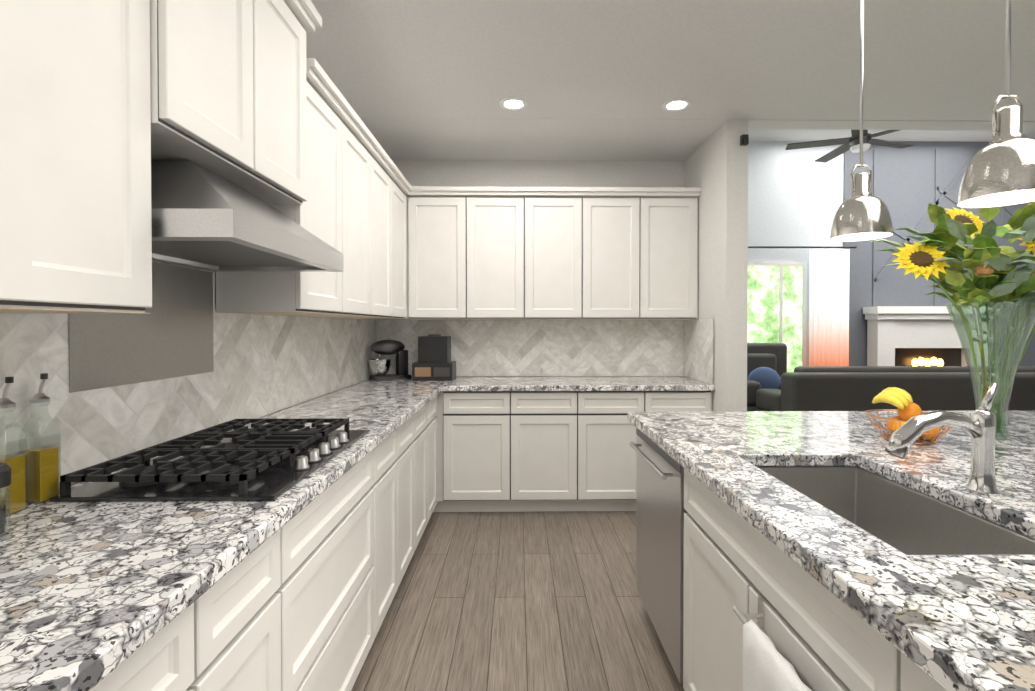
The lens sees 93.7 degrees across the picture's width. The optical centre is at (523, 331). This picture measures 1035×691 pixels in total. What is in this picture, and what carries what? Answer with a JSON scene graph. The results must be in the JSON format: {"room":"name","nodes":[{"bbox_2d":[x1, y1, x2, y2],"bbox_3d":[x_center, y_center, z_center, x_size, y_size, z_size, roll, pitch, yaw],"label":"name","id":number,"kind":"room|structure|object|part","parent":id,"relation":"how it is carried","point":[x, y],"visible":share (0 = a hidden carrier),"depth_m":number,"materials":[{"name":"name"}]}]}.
{"room":"kitchen","nodes":[
{"label":"kitchen","id":0,"kind":"room"},
{"bbox_2d":[71,272,371,485],"bbox_3d":[-1.223,-0.023,0.681,0.120,2.670,6.770,0,1,-1],"label":"wall","id":1,"kind":"structure","parent":0,"point":[74,483],"depth_m":2.37,"materials":[{"name":"beige paint"}]},
{"bbox_2d":[0,0,11,313],"bbox_3d":[-0.991,-0.592,0.583,0.318,1.110,0.340,0,1,-1],"label":"upper cabinet","id":2,"kind":"object","parent":1,"relation":"attached to","point":[5,124],"depth_m":0.78,"materials":[{"name":"paint"}]},
{"bbox_2d":[8,0,163,313],"bbox_3d":[-0.995,-0.616,0.922,0.318,1.150,0.338,0,1,-1],"label":"upper cabinet","id":3,"kind":"object","parent":1,"relation":"attached to","point":[103,103],"depth_m":0.93,"materials":[{"name":"paint"}]},
{"bbox_2d":[153,261,214,311],"bbox_3d":[-1.166,-0.284,1.464,0.001,0.426,0.740,0,1,-1],"label":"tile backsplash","id":4,"kind":"structure","parent":1,"relation":"attached to","point":[213,283],"depth_m":1.83,"materials":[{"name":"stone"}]},
{"bbox_2d":[0,312,376,482],"bbox_3d":[-1.157,0.166,0.823,0.001,0.457,6.249,0,1,-1],"label":"tile backsplash","id":5,"kind":"structure","parent":1,"relation":"attached to","point":[264,365],"depth_m":1.65,"materials":[{"name":"tile"}]},
{"bbox_2d":[69,160,343,392],"bbox_3d":[-0.919,-0.160,1.469,0.490,0.626,0.710,0,1,-1],"label":"range hood","id":6,"kind":"object","parent":1,"relation":"attached to","point":[202,218],"visible":0.75,"depth_m":1.41,"materials":[{"name":"metal"}]},
{"bbox_3d":[-1.164,-0.034,1.529,0.002,0.373,0.585,0,1,-1],"label":"panel","id":7,"kind":"part","parent":6,"relation":"part of","materials":[{"name":"metal"}]},
{"bbox_2d":[152,0,311,207],"bbox_3d":[-0.987,-0.819,1.461,0.348,0.685,0.740,0,1,-1],"label":"upper cabinet","id":8,"kind":"object","parent":1,"relation":"attached to","point":[234,77],"depth_m":1.41,"materials":[{"name":"paint"}]},
{"bbox_2d":[216,72,347,315],"bbox_3d":[-1.010,-0.550,2.057,0.318,0.945,0.443,0,1,-1],"label":"upper cabinet","id":9,"kind":"object","parent":1,"relation":"attached to","point":[266,293],"depth_m":2.03,"materials":[{"name":"paint"}]},
{"bbox_2d":[306,116,375,319],"bbox_3d":[-1.015,-0.555,2.501,0.318,0.945,0.445,0,1,-1],"label":"upper cabinet","id":10,"kind":"object","parent":1,"relation":"attached to","point":[361,154],"depth_m":2.59,"materials":[{"name":"paint"}]},
{"bbox_2d":[376,152,395,319],"bbox_3d":[-1.021,-0.560,2.946,0.318,0.945,0.445,0,1,-1],"label":"upper cabinet","id":11,"kind":"object","parent":1,"relation":"attached to","point":[385,178],"depth_m":3.06,"materials":[{"name":"paint"}]},
{"bbox_2d":[396,176,407,319],"bbox_3d":[-1.027,-0.565,3.389,0.318,0.945,0.441,0,1,-1],"label":"upper cabinet","id":12,"kind":"object","parent":1,"relation":"attached to","point":[401,192],"depth_m":3.49,"materials":[{"name":"paint"}]},
{"bbox_2d":[351,511,683,690],"bbox_3d":[3.407,1.329,1.871,9.410,0.060,9.000,0,1,-1],"label":"floor","id":13,"kind":"structure","parent":0,"point":[523,601],"depth_m":2.23,"materials":[{"name":"brown wood"}]},
{"bbox_2d":[100,592,211,690],"bbox_3d":[-0.854,0.875,0.650,0.592,0.874,0.360,0,1,-1],"label":"base cabinet","id":14,"kind":"object","parent":13,"relation":"on","point":[181,660],"depth_m":0.79,"materials":[{"name":"paint"}]},
{"bbox_2d":[212,524,291,690],"bbox_3d":[-0.858,0.872,0.980,0.592,0.874,0.300,0,1,-1],"label":"base cabinet","id":15,"kind":"object","parent":13,"relation":"on","point":[252,609],"depth_m":1.03,"materials":[{"name":"paint"}]},
{"bbox_2d":[292,448,379,690],"bbox_3d":[-0.865,0.866,1.495,0.592,0.874,0.730,0,1,-1],"label":"base cabinet","id":16,"kind":"object","parent":13,"relation":"on","point":[295,587],"depth_m":1.50,"materials":[{"name":"paint"}]},
{"bbox_2d":[0,377,447,690],"bbox_3d":[-0.842,0.416,0.825,0.622,0.040,6.238,0,1,-1],"label":"countertop","id":17,"kind":"structure","parent":16,"relation":"on","point":[86,587],"depth_m":0.86,"materials":[{"name":"white stone"}]},
{"bbox_2d":[0,462,10,536],"bbox_3d":[-1.036,0.327,0.932,0.072,0.135,0.072,0,1,-1],"label":"grinder","id":18,"kind":"object","parent":17,"relation":"on","point":[5,475],"visible":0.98,"depth_m":0.94,"materials":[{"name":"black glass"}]},
{"bbox_2d":[0,377,27,515],"bbox_3d":[-1.124,0.245,1.050,0.049,0.296,0.049,0,1,-4],"label":"oil bottle","id":19,"kind":"object","parent":17,"relation":"on","point":[17,485],"visible":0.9,"depth_m":1.05,"materials":[{"name":"clear glass"}]},
{"bbox_2d":[19,373,60,503],"bbox_3d":[-1.125,0.244,1.128,0.049,0.296,0.049,0,1,2],"label":"oil bottle","id":20,"kind":"object","parent":17,"relation":"on","point":[42,468],"visible":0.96,"depth_m":1.12,"materials":[{"name":"clear glass"}]},
{"bbox_2d":[50,418,369,501],"bbox_3d":[-0.841,0.360,1.485,0.515,0.056,0.730,0,1,-1],"label":"cooktop","id":21,"kind":"object","parent":17,"relation":"in","point":[271,460],"visible":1,"depth_m":1.27,"materials":[{"name":"black metal"}]},
{"bbox_2d":[368,340,410,380],"bbox_3d":[-1.044,0.212,3.738,0.305,0.304,0.167,0,1,-36],"label":"stand mixer","id":22,"kind":"object","parent":17,"relation":"on","point":[379,369],"visible":1,"depth_m":3.69,"materials":[{"name":"metal"}]},
{"bbox_2d":[412,334,455,380],"bbox_3d":[-0.688,0.192,3.744,0.300,0.345,0.243,0,1,-1],"label":"coffee maker","id":23,"kind":"object","parent":17,"relation":"on","point":[434,362],"visible":1,"depth_m":3.64,"materials":[{"name":"black plastic"}]},
{"bbox_2d":[380,432,399,626],"bbox_3d":[-0.872,0.860,2.040,0.592,0.874,0.360,0,1,-1],"label":"base cabinet","id":24,"kind":"object","parent":13,"relation":"on","point":[390,450],"depth_m":2.11,"materials":[{"name":"paint"}]},
{"bbox_2d":[400,416,415,582],"bbox_3d":[-0.877,0.857,2.400,0.592,0.874,0.360,0,1,-1],"label":"base cabinet","id":25,"kind":"object","parent":13,"relation":"on","point":[408,433],"depth_m":2.46,"materials":[{"name":"paint"}]},
{"bbox_2d":[416,404,431,547],"bbox_3d":[-0.882,0.853,2.763,0.592,0.874,0.365,0,1,-1],"label":"base cabinet","id":26,"kind":"object","parent":13,"relation":"on","point":[424,417],"depth_m":2.88,"materials":[{"name":"paint"}]},
{"bbox_2d":[432,396,439,512],"bbox_3d":[-0.886,0.849,3.125,0.592,0.874,0.361,0,1,-1],"label":"base cabinet","id":27,"kind":"object","parent":13,"relation":"on","point":[435,403],"depth_m":3.28,"materials":[{"name":"paint"}]},
{"bbox_2d":[440,392,511,511],"bbox_3d":[-0.358,0.843,3.658,0.518,0.874,0.593,0,1,-1],"label":"base cabinet","id":28,"kind":"object","parent":13,"relation":"on","point":[476,427],"depth_m":3.37,"materials":[{"name":"paint"}]},
{"bbox_2d":[444,376,714,391],"bbox_3d":[0.374,0.386,3.648,1.882,0.038,0.623,0,1,-1],"label":"countertop","id":29,"kind":"structure","parent":28,"relation":"on","point":[492,383],"depth_m":3.40,"materials":[{"name":"white stone"}]},
{"bbox_2d":[512,392,579,511],"bbox_3d":[0.135,0.843,3.665,0.468,0.874,0.593,0,1,-1],"label":"base cabinet","id":30,"kind":"object","parent":13,"relation":"on","point":[545,425],"depth_m":3.38,"materials":[{"name":"paint"}]},
{"bbox_2d":[580,392,647,510],"bbox_3d":[0.603,0.843,3.671,0.468,0.874,0.593,0,1,-1],"label":"base cabinet","id":31,"kind":"object","parent":13,"relation":"on","point":[608,463],"depth_m":3.38,"materials":[{"name":"paint"}]},
{"bbox_2d":[648,392,711,411],"bbox_3d":[1.076,0.843,3.677,0.478,0.874,0.593,0,1,-1],"label":"base cabinet","id":32,"kind":"object","parent":13,"relation":"on","point":[657,401],"depth_m":3.38,"materials":[{"name":"paint"}]},
{"bbox_2d":[747,343,786,410],"bbox_3d":[2.772,0.698,5.666,0.820,1.118,0.820,0,1,-1],"label":"armchair","id":33,"kind":"object","parent":13,"relation":"on","point":[766,365],"visible":0.19,"depth_m":5.65,"materials":[{"name":"grey leather"}]},
{"bbox_2d":[747,367,780,388],"bbox_3d":[2.744,0.580,5.555,0.400,0.360,0.160,0,1,-1],"label":"pillow","id":34,"kind":"object","parent":33,"relation":"on","point":[768,377],"depth_m":5.50,"materials":[{"name":"blue fabric"}]},
{"bbox_2d":[627,419,954,690],"bbox_3d":[1.616,0.881,0.031,2.260,0.874,4.578,0,1,-1],"label":"kitchen island","id":35,"kind":"object","parent":13,"relation":"on","point":[728,605],"depth_m":1.22,"materials":[{"name":"paint"}]},
{"bbox_2d":[629,427,686,683],"bbox_3d":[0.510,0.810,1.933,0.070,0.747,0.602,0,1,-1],"label":"dishwasher","id":36,"kind":"object","parent":35,"relation":"in","point":[660,510],"depth_m":1.83,"materials":[{"name":"metal"}]},
{"bbox_2d":[742,620,811,690],"bbox_3d":[0.493,0.867,0.948,0.038,0.485,0.212,0,1,-1],"label":"towel","id":37,"kind":"object","parent":35,"relation":"hanging from","point":[764,668],"depth_m":0.97,"materials":[{"name":"white fabric"}]},
{"bbox_2d":[627,411,1034,690],"bbox_3d":[1.654,0.424,0.038,2.263,0.040,4.600,0,1,-1],"label":"island countertop","id":38,"kind":"structure","parent":35,"relation":"on","point":[970,618],"depth_m":0.92,"materials":[{"name":"white stone"}]},
{"bbox_2d":[743,459,1034,554],"bbox_3d":[0.868,0.533,1.204,0.462,0.226,0.748,0,1,-1],"label":"sink","id":39,"kind":"object","parent":38,"relation":"in","point":[912,519],"depth_m":1.36,"materials":[{"name":"grey metal"}]},
{"bbox_2d":[865,387,950,444],"bbox_3d":[1.373,0.293,1.733,0.256,0.185,0.256,0,1,-1],"label":"fruit basket","id":40,"kind":"object","parent":38,"relation":"on","point":[901,400],"visible":0.62,"depth_m":1.71,"materials":[{"name":"orange metal"}]},
{"bbox_3d":[1.373,0.342,1.734,0.256,0.087,0.256,0,1,-1],"label":"frame","id":41,"kind":"part","parent":40,"relation":"part of","materials":[{"name":"orange metal"}]},
{"bbox_2d":[871,383,1010,494],"bbox_3d":[1.014,0.259,1.177,0.304,0.265,0.086,0,1,-1],"label":"faucet","id":42,"kind":"object","parent":38,"relation":"on","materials":[{"name":"silver metal"}]},
{"bbox_2d":[870,201,1034,439],"bbox_3d":[1.729,-0.057,1.789,0.804,0.885,0.600,0,1,-1],"label":"flower vase","id":43,"kind":"object","parent":38,"relation":"on","point":[995,280],"visible":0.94,"depth_m":1.73,"materials":[{"name":"clear glass"}]},
{"bbox_2d":[756,366,1034,410],"bbox_3d":[4.423,0.807,4.854,3.900,0.918,0.750,0,1,-1],"label":"sofa","id":44,"kind":"object","parent":13,"relation":"on","point":[855,388],"visible":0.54,"depth_m":4.47,"materials":[{"name":"grey leather"}]},
{"bbox_2d":[863,306,997,366],"bbox_3d":[5.107,0.469,6.109,1.520,1.570,0.260,0,1,-1],"label":"fireplace","id":45,"kind":"object","parent":13,"relation":"on","point":[912,335],"visible":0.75,"depth_m":6.08,"materials":[{"name":"white paint"}]},
{"bbox_2d":[392,160,684,376],"bbox_3d":[0.123,-0.059,4.024,2.660,2.670,0.120,0,1,-1],"label":"wall","id":46,"kind":"structure","parent":0,"point":[478,173],"depth_m":3.95,"materials":[{"name":"beige paint"}]},
{"bbox_2d":[408,188,467,319],"bbox_3d":[-0.664,-0.569,3.777,0.459,0.945,0.318,0,1,-1],"label":"upper cabinet","id":47,"kind":"object","parent":46,"relation":"attached to","point":[437,217],"depth_m":3.63,"materials":[{"name":"paint"}]},
{"bbox_2d":[468,188,527,319],"bbox_3d":[-0.217,-0.569,3.783,0.434,0.945,0.318,0,1,-1],"label":"upper cabinet","id":48,"kind":"object","parent":46,"relation":"attached to","point":[497,217],"depth_m":3.63,"materials":[{"name":"paint"}]},
{"bbox_2d":[377,320,682,375],"bbox_3d":[0.054,0.133,3.957,2.502,0.457,0.001,0,1,-1],"label":"tile backsplash","id":49,"kind":"structure","parent":46,"relation":"attached to","point":[566,347],"depth_m":3.96,"materials":[{"name":"tile"}]},
{"bbox_2d":[528,188,583,319],"bbox_3d":[0.217,-0.569,3.789,0.435,0.945,0.318,0,1,-1],"label":"upper cabinet","id":50,"kind":"object","parent":46,"relation":"attached to","point":[555,219],"depth_m":3.64,"materials":[{"name":"paint"}]},
{"bbox_2d":[584,192,643,319],"bbox_3d":[0.652,-0.569,3.794,0.434,0.945,0.318,0,1,-1],"label":"upper cabinet","id":51,"kind":"object","parent":46,"relation":"attached to","point":[613,221],"depth_m":3.64,"materials":[{"name":"paint"}]},
{"bbox_2d":[644,192,700,319],"bbox_3d":[1.091,-0.569,3.800,0.444,0.945,0.318,0,1,-1],"label":"upper cabinet","id":52,"kind":"object","parent":46,"relation":"attached to","point":[670,218],"depth_m":3.65,"materials":[{"name":"paint"}]},
{"bbox_2d":[306,0,1034,160],"bbox_3d":[1.971,-1.409,0.708,6.510,0.100,6.770,0,1,-1],"label":"ceiling","id":53,"kind":"structure","parent":0,"point":[934,60],"depth_m":2.53,"materials":[{"name":"paint"}]},
{"bbox_2d":[500,97,527,110],"bbox_3d":[-0.063,-1.378,2.937,0.170,0.007,0.170,0,1,-1],"label":"recessed light","id":54,"kind":"object","parent":53,"relation":"in","point":[513,103],"visible":1,"depth_m":2.93,"materials":[{"name":"white paint"}]},
{"bbox_2d":[662,98,690,111],"bbox_3d":[0.927,-1.378,2.950,0.170,0.007,0.170,0,1,-1],"label":"recessed light","id":55,"kind":"object","parent":53,"relation":"in","point":[676,104],"visible":1,"depth_m":2.95,"materials":[{"name":"white paint"}]},
{"bbox_2d":[830,0,892,241],"bbox_3d":[1.301,-0.868,1.870,0.200,1.004,0.200,0,1,-1],"label":"pendant light","id":56,"kind":"object","parent":53,"relation":"hanging from","point":[862,213],"visible":1,"depth_m":1.85,"materials":[{"name":"silver metal"}]},
{"bbox_2d":[957,0,1034,207],"bbox_3d":[1.309,-0.862,1.310,0.200,1.004,0.200,0,1,-1],"label":"pendant light","id":57,"kind":"object","parent":53,"relation":"hanging from","point":[1000,169],"visible":1,"depth_m":1.29,"materials":[{"name":"silver metal"}]},
{"bbox_2d":[685,120,747,410],"bbox_3d":[1.375,-0.581,4.699,0.140,3.700,3.050,0,1,-1],"label":"wall","id":58,"kind":"structure","parent":0,"point":[716,165],"depth_m":3.20,"materials":[{"name":"beige paint"}]},
{"bbox_2d":[683,319,712,383],"bbox_3d":[1.310,0.136,3.669,0.001,0.457,0.605,0,1,-1],"label":"tile backsplash","id":59,"kind":"structure","parent":58,"relation":"attached to","point":[698,351],"depth_m":3.64,"materials":[{"name":"tile"}]},
{"bbox_2d":[740,134,748,145],"bbox_3d":[1.430,-1.239,3.137,0.040,0.070,0.057,0,1,-1],"label":"sensor","id":60,"kind":"object","parent":58,"relation":"attached to","point":[744,139],"visible":0.96,"depth_m":3.13,"materials":[{"name":"black plastic"}]},
{"bbox_2d":[748,141,843,365],"bbox_3d":[4.669,-0.598,6.317,6.770,3.700,0.100,0,1,-1],"label":"wall","id":61,"kind":"structure","parent":0,"point":[795,197],"depth_m":6.24,"materials":[{"name":"white paint"}]},
{"bbox_2d":[747,262,806,371],"bbox_3d":[2.890,-0.022,6.232,1.470,1.750,0.030,0,1,-1],"label":"window","id":62,"kind":"structure","parent":61,"relation":"in","point":[804,285],"depth_m":6.23,"materials":[{"name":"glass"}]},
{"bbox_3d":[2.890,-0.022,6.233,1.370,1.650,0.008,0,1,-1],"label":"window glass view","id":63,"kind":"part","parent":62,"relation":"part of","materials":[{"name":"green glass"}]},
{"bbox_2d":[748,246,856,247],"bbox_3d":[3.131,-1.066,6.122,2.150,0.024,0.024,0,1,-1],"label":"curtain rod","id":64,"kind":"object","parent":61,"relation":"attached to","point":[798,247],"visible":0.65,"depth_m":6.12,"materials":[{"name":"metal"}]},
{"bbox_2d":[809,249,849,365],"bbox_3d":[3.861,0.089,6.144,0.490,2.270,0.060,0,1,-1],"label":"curtain","id":65,"kind":"object","parent":64,"relation":"hanging from","point":[829,312],"visible":0.56,"depth_m":6.14,"materials":[{"name":"white fabric"}]},
{"bbox_2d":[843,141,1034,365],"bbox_3d":[6.085,-0.597,6.274,3.940,3.700,0.017,0,1,-1],"label":"wall","id":66,"kind":"structure","parent":61,"relation":"attached to","point":[906,185],"depth_m":6.24,"materials":[{"name":"grey paint"}]},
{"bbox_2d":[846,148,1032,365],"bbox_3d":[5.846,-0.553,6.254,3.444,3.612,0.012,0,1,-1],"label":"trim","id":67,"kind":"structure","parent":66,"relation":"attached to","point":[938,199],"depth_m":6.23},
{"bbox_2d":[748,120,1034,130],"bbox_3d":[3.330,-1.899,3.256,3.727,1.034,0.140,0,1,-1],"label":"header beam","id":68,"kind":"structure","parent":0,"point":[874,125],"depth_m":3.25,"materials":[{"name":"paint"}]},
{"bbox_2d":[748,129,1034,141],"bbox_3d":[4.688,-2.482,4.843,6.770,0.100,3.010,0,1,-1],"label":"ceiling","id":69,"kind":"structure","parent":0,"point":[827,134],"depth_m":6.04,"materials":[{"name":"paint"}]},
{"bbox_2d":[785,130,912,162],"bbox_3d":[3.423,-2.133,4.978,1.314,0.598,1.256,0,1,-1],"label":"ceiling fan","id":70,"kind":"object","parent":69,"relation":"hanging from","point":[852,143],"visible":0.73,"depth_m":5.02,"materials":[{"name":"metal"}]}
]}

